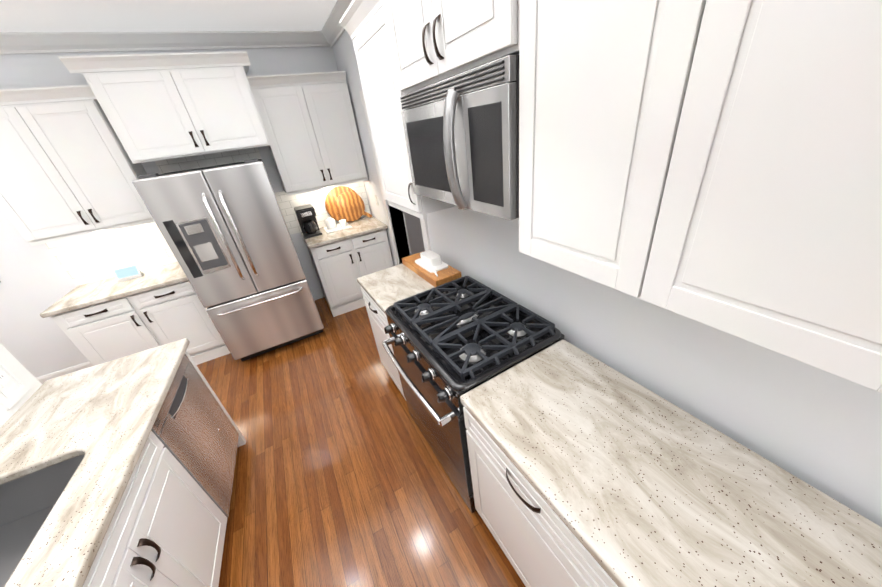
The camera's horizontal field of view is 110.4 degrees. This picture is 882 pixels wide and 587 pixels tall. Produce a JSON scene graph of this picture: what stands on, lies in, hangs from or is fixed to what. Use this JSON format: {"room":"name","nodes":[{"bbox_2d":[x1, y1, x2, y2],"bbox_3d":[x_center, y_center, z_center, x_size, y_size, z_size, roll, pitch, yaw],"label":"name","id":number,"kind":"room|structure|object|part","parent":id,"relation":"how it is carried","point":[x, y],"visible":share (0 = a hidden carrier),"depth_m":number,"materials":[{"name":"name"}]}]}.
{"room":"kitchen","nodes":[
{"label":"kitchen","id":0,"kind":"room"},
{"bbox_2d":[0,0,336,31],"bbox_3d":[-0.668,0.070,-2.008,10.900,0.050,11.010,-20,31,-22],"label":"ceiling","id":1,"kind":"structure","parent":0,"point":[139,15],"depth_m":2.28,"materials":[{"name":"paint"}]},
{"bbox_2d":[0,47,371,377],"bbox_3d":[-3.687,-0.492,2.743,6.110,2.800,0.150,-20,31,-22],"label":"wall","id":2,"kind":"structure","parent":0,"point":[32,279],"depth_m":2.87,"materials":[{"name":"paint"}]},
{"bbox_2d":[0,85,154,245],"bbox_3d":[-3.096,-1.049,2.528,0.880,1.015,0.330,-20,31,-22],"label":"upper cabinet","id":3,"kind":"object","parent":2,"relation":"attached to","point":[71,168],"depth_m":2.41,"materials":[{"name":"white wood"}]},
{"bbox_2d":[68,51,271,166],"bbox_3d":[-2.164,-1.584,2.663,1.010,0.674,0.600,-20,31,-22],"label":"upper cabinet","id":4,"kind":"object","parent":2,"relation":"attached to","point":[152,113],"depth_m":2.40,"materials":[{"name":"white wood"}]},
{"bbox_2d":[38,147,393,285],"bbox_3d":[-1.588,-1.155,3.439,4.390,0.950,0.238,-20,31,-22],"label":"backsplash","id":5,"kind":"structure","parent":2,"relation":"attached to","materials":[{"name":"tile"}]},
{"bbox_2d":[248,71,367,194],"bbox_3d":[-1.366,-1.688,3.261,0.890,1.015,0.330,-20,31,-22],"label":"upper cabinet","id":6,"kind":"object","parent":2,"relation":"attached to","point":[311,124],"depth_m":3.10,"materials":[{"name":"white wood"}]},
{"bbox_2d":[197,297,525,586],"bbox_3d":[-0.330,2.550,-0.644,10.900,0.050,11.010,-20,31,-22],"label":"floor","id":7,"kind":"structure","parent":0,"point":[341,478],"depth_m":1.88,"materials":[{"name":"brown wood"}]},
{"bbox_2d":[52,280,229,365],"bbox_3d":[-2.832,0.286,3.122,1.020,0.880,0.630,-20,31,-22],"label":"base cabinet","id":8,"kind":"object","parent":7,"relation":"on","point":[105,332],"depth_m":2.79,"materials":[{"name":"white wood"}]},
{"bbox_2d":[40,259,187,317],"bbox_3d":[-2.883,-0.109,2.891,1.055,0.040,0.655,-20,31,-22],"label":"countertop","id":9,"kind":"structure","parent":8,"relation":"on","point":[105,290],"depth_m":2.74,"materials":[{"name":"beige stone"}]},
{"bbox_2d":[113,264,144,281],"bbox_3d":[-2.962,-0.197,2.900,0.180,0.121,0.070,-20,31,-22],"label":"smart display","id":10,"kind":"object","parent":9,"relation":"on","point":[126,273],"visible":1,"depth_m":2.89,"materials":[{"name":"white plastic"}]},
{"bbox_2d":[80,342,245,586],"bbox_3d":[-1.288,1.223,1.035,0.697,0.879,2.215,-19,31,-20],"label":"kitchen island","id":11,"kind":"object","parent":7,"relation":"on","point":[167,528],"depth_m":1.36,"materials":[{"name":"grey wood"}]},
{"bbox_2d":[0,338,189,586],"bbox_3d":[-1.459,0.864,0.771,0.975,0.040,2.255,-19,31,-20],"label":"island countertop","id":12,"kind":"structure","parent":11,"relation":"on","point":[70,444],"depth_m":1.20,"materials":[{"name":"beige stone"}]},
{"bbox_2d":[132,158,323,360],"bbox_3d":[-1.918,-0.339,3.086,0.852,1.785,1.040,-20,31,-22],"label":"fridge","id":13,"kind":"object","parent":7,"relation":"on","point":[223,229],"visible":1,"depth_m":2.61,"materials":[{"name":"silver metal"}]},
{"bbox_2d":[306,231,393,316],"bbox_3d":[-1.106,-0.352,3.853,0.860,0.880,0.630,-20,31,-22],"label":"base cabinet","id":14,"kind":"object","parent":7,"relation":"on","point":[338,266],"depth_m":3.54,"materials":[{"name":"white wood"}]},
{"bbox_2d":[300,215,387,250],"bbox_3d":[-1.155,-0.748,3.623,0.890,0.040,0.655,-20,31,-22],"label":"countertop","id":15,"kind":"structure","parent":14,"relation":"on","point":[365,226],"depth_m":3.46,"materials":[{"name":"beige stone"}]},
{"bbox_2d":[294,204,321,238],"bbox_3d":[-1.501,-0.816,3.461,0.190,0.315,0.262,-20,31,-22],"label":"coffee maker","id":16,"kind":"object","parent":15,"relation":"on","point":[307,220],"visible":1,"depth_m":3.42,"materials":[{"name":"black plastic"}]},
{"bbox_2d":[323,222,351,232],"bbox_3d":[-1.236,-0.787,3.660,0.290,0.012,0.280,-20,31,-22],"label":"marble tray","id":17,"kind":"object","parent":15,"relation":"on","point":[338,228],"visible":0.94,"depth_m":3.59,"materials":[{"name":"white stone"}]},
{"bbox_2d":[325,217,336,229],"bbox_3d":[-1.302,-0.834,3.611,0.114,0.131,0.114,-20,31,-22],"label":"canister","id":18,"kind":"object","parent":17,"relation":"on","point":[330,223],"visible":1,"depth_m":3.58,"materials":[{"name":"white ceramic"}]},
{"bbox_2d":[339,219,346,226],"bbox_3d":[-1.161,-0.833,3.632,0.080,0.075,0.080,-20,31,-22],"label":"candle jar","id":19,"kind":"object","parent":17,"relation":"on","point":[342,222],"visible":1,"depth_m":3.61,"materials":[{"name":"white glass"}]},
{"bbox_2d":[325,186,356,221],"bbox_3d":[-1.201,-1.099,3.778,0.430,0.427,0.077,-20,31,-22],"label":"cutting board","id":20,"kind":"object","parent":15,"relation":"on","point":[333,194],"visible":0.54,"depth_m":3.71,"materials":[{"name":"brown wood"}]},
{"bbox_2d":[335,192,371,220],"bbox_3d":[-1.088,-1.072,3.773,0.405,0.356,0.078,-20,31,-22],"label":"cutting board","id":21,"kind":"object","parent":15,"relation":"on","point":[349,206],"visible":0.96,"depth_m":3.75,"materials":[{"name":"brown wood"}]},
{"bbox_2d":[359,283,405,399],"bbox_3d":[-0.176,0.317,2.406,0.575,0.880,0.584,-21,31,-23],"label":"base cabinet","id":22,"kind":"object","parent":7,"relation":"on","point":[378,319],"depth_m":2.27,"materials":[{"name":"white wood"}]},
{"bbox_2d":[357,263,433,314],"bbox_3d":[-0.237,-0.086,2.193,0.578,0.040,0.604,-21,31,-23],"label":"countertop","id":23,"kind":"structure","parent":22,"relation":"on","point":[388,286],"depth_m":2.12,"materials":[{"name":"beige stone"}]},
{"bbox_2d":[402,251,461,286],"bbox_3d":[-0.084,-0.188,2.240,0.200,0.053,0.550,-21,31,-23],"label":"block","id":24,"kind":"object","parent":23,"relation":"on","point":[448,274],"visible":0.6,"depth_m":2.09,"materials":[{"name":"brown wood"}]},
{"bbox_2d":[415,250,447,276],"bbox_3d":[-0.056,-0.226,2.166,0.156,0.075,0.367,-21,31,-23],"label":"butter dish","id":25,"kind":"object","parent":24,"relation":"on","point":[430,261],"visible":0.92,"depth_m":2.15,"materials":[{"name":"white ceramic"}]},
{"bbox_2d":[382,276,563,512],"bbox_3d":[0.135,0.543,1.821,0.691,0.973,0.816,-21,31,-23],"label":"range","id":26,"kind":"object","parent":7,"relation":"on","point":[452,342],"visible":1,"depth_m":1.52,"materials":[{"name":"black metal"}]},
{"bbox_2d":[460,399,600,586],"bbox_3d":[0.567,0.857,1.239,0.575,0.880,0.762,-21,31,-23],"label":"base cabinet","id":27,"kind":"object","parent":7,"relation":"on","point":[543,552],"depth_m":1.08,"materials":[{"name":"white wood"}]},
{"bbox_2d":[460,339,881,586],"bbox_3d":[0.822,0.683,0.531,0.578,0.040,2.004,-21,31,-23],"label":"countertop","id":28,"kind":"structure","parent":27,"relation":"on","point":[656,494],"depth_m":0.82,"materials":[{"name":"beige stone"}]},
{"bbox_2d":[593,567,616,586],"bbox_3d":[0.894,1.095,0.726,0.575,0.880,0.816,-21,31,-23],"label":"base cabinet","id":29,"kind":"object","parent":7,"relation":"on","point":[599,580],"depth_m":0.75,"materials":[{"name":"white wood"}]},
{"bbox_2d":[332,30,881,526],"bbox_3d":[1.632,0.523,-0.423,0.150,2.800,11.010,-20,31,-22],"label":"wall","id":30,"kind":"structure","parent":0,"point":[818,428],"depth_m":1.03,"materials":[{"name":"paint"}]},
{"bbox_2d":[0,0,430,384],"bbox_3d":[-1.705,1.797,-1.912,7.910,2.800,10.860,-20,31,-22],"label":"trim","id":31,"kind":"structure","parent":30,"relation":"attached to","point":[330,33],"depth_m":2.66,"materials":[{"name":"white wood"}]},
{"bbox_2d":[343,0,455,218],"bbox_3d":[-0.164,-1.038,1.769,0.351,1.004,0.585,-20,31,-22],"label":"upper cabinet","id":32,"kind":"object","parent":30,"relation":"attached to","point":[364,19],"depth_m":1.69,"materials":[{"name":"white wood"}]},
{"bbox_2d":[379,0,514,99],"bbox_3d":[0.120,-1.072,1.047,0.367,0.543,0.800,-20,31,-22],"label":"upper cabinet","id":33,"kind":"object","parent":30,"relation":"attached to","point":[429,42],"depth_m":1.02,"materials":[{"name":"white wood"}]},
{"bbox_2d":[400,55,518,219],"bbox_3d":[0.149,-0.625,1.273,0.438,0.444,0.780,-20,31,-22],"label":"over-the-range microwave","id":34,"kind":"object","parent":33,"relation":"attached to","point":[461,131],"visible":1,"depth_m":1.05,"materials":[{"name":"grey metal"}]},
{"bbox_3d":[0.047,-0.506,1.118,0.069,0.406,0.052,-20,31,-22],"label":"handle","id":35,"kind":"part","parent":34,"relation":"part of","materials":[{"name":"silver metal"}]},
{"bbox_2d":[515,0,650,285],"bbox_3d":[0.475,-0.536,0.698,0.351,1.004,0.483,-20,31,-22],"label":"upper cabinet","id":36,"kind":"object","parent":30,"relation":"attached to","point":[579,60],"depth_m":0.73,"materials":[{"name":"white wood"}]},
{"bbox_2d":[607,0,881,392],"bbox_3d":[0.645,-0.403,0.414,0.351,1.004,0.473,-20,31,-22],"label":"upper cabinet","id":37,"kind":"object","parent":30,"relation":"attached to","point":[716,164],"depth_m":0.48,"materials":[{"name":"white wood"}]}
]}

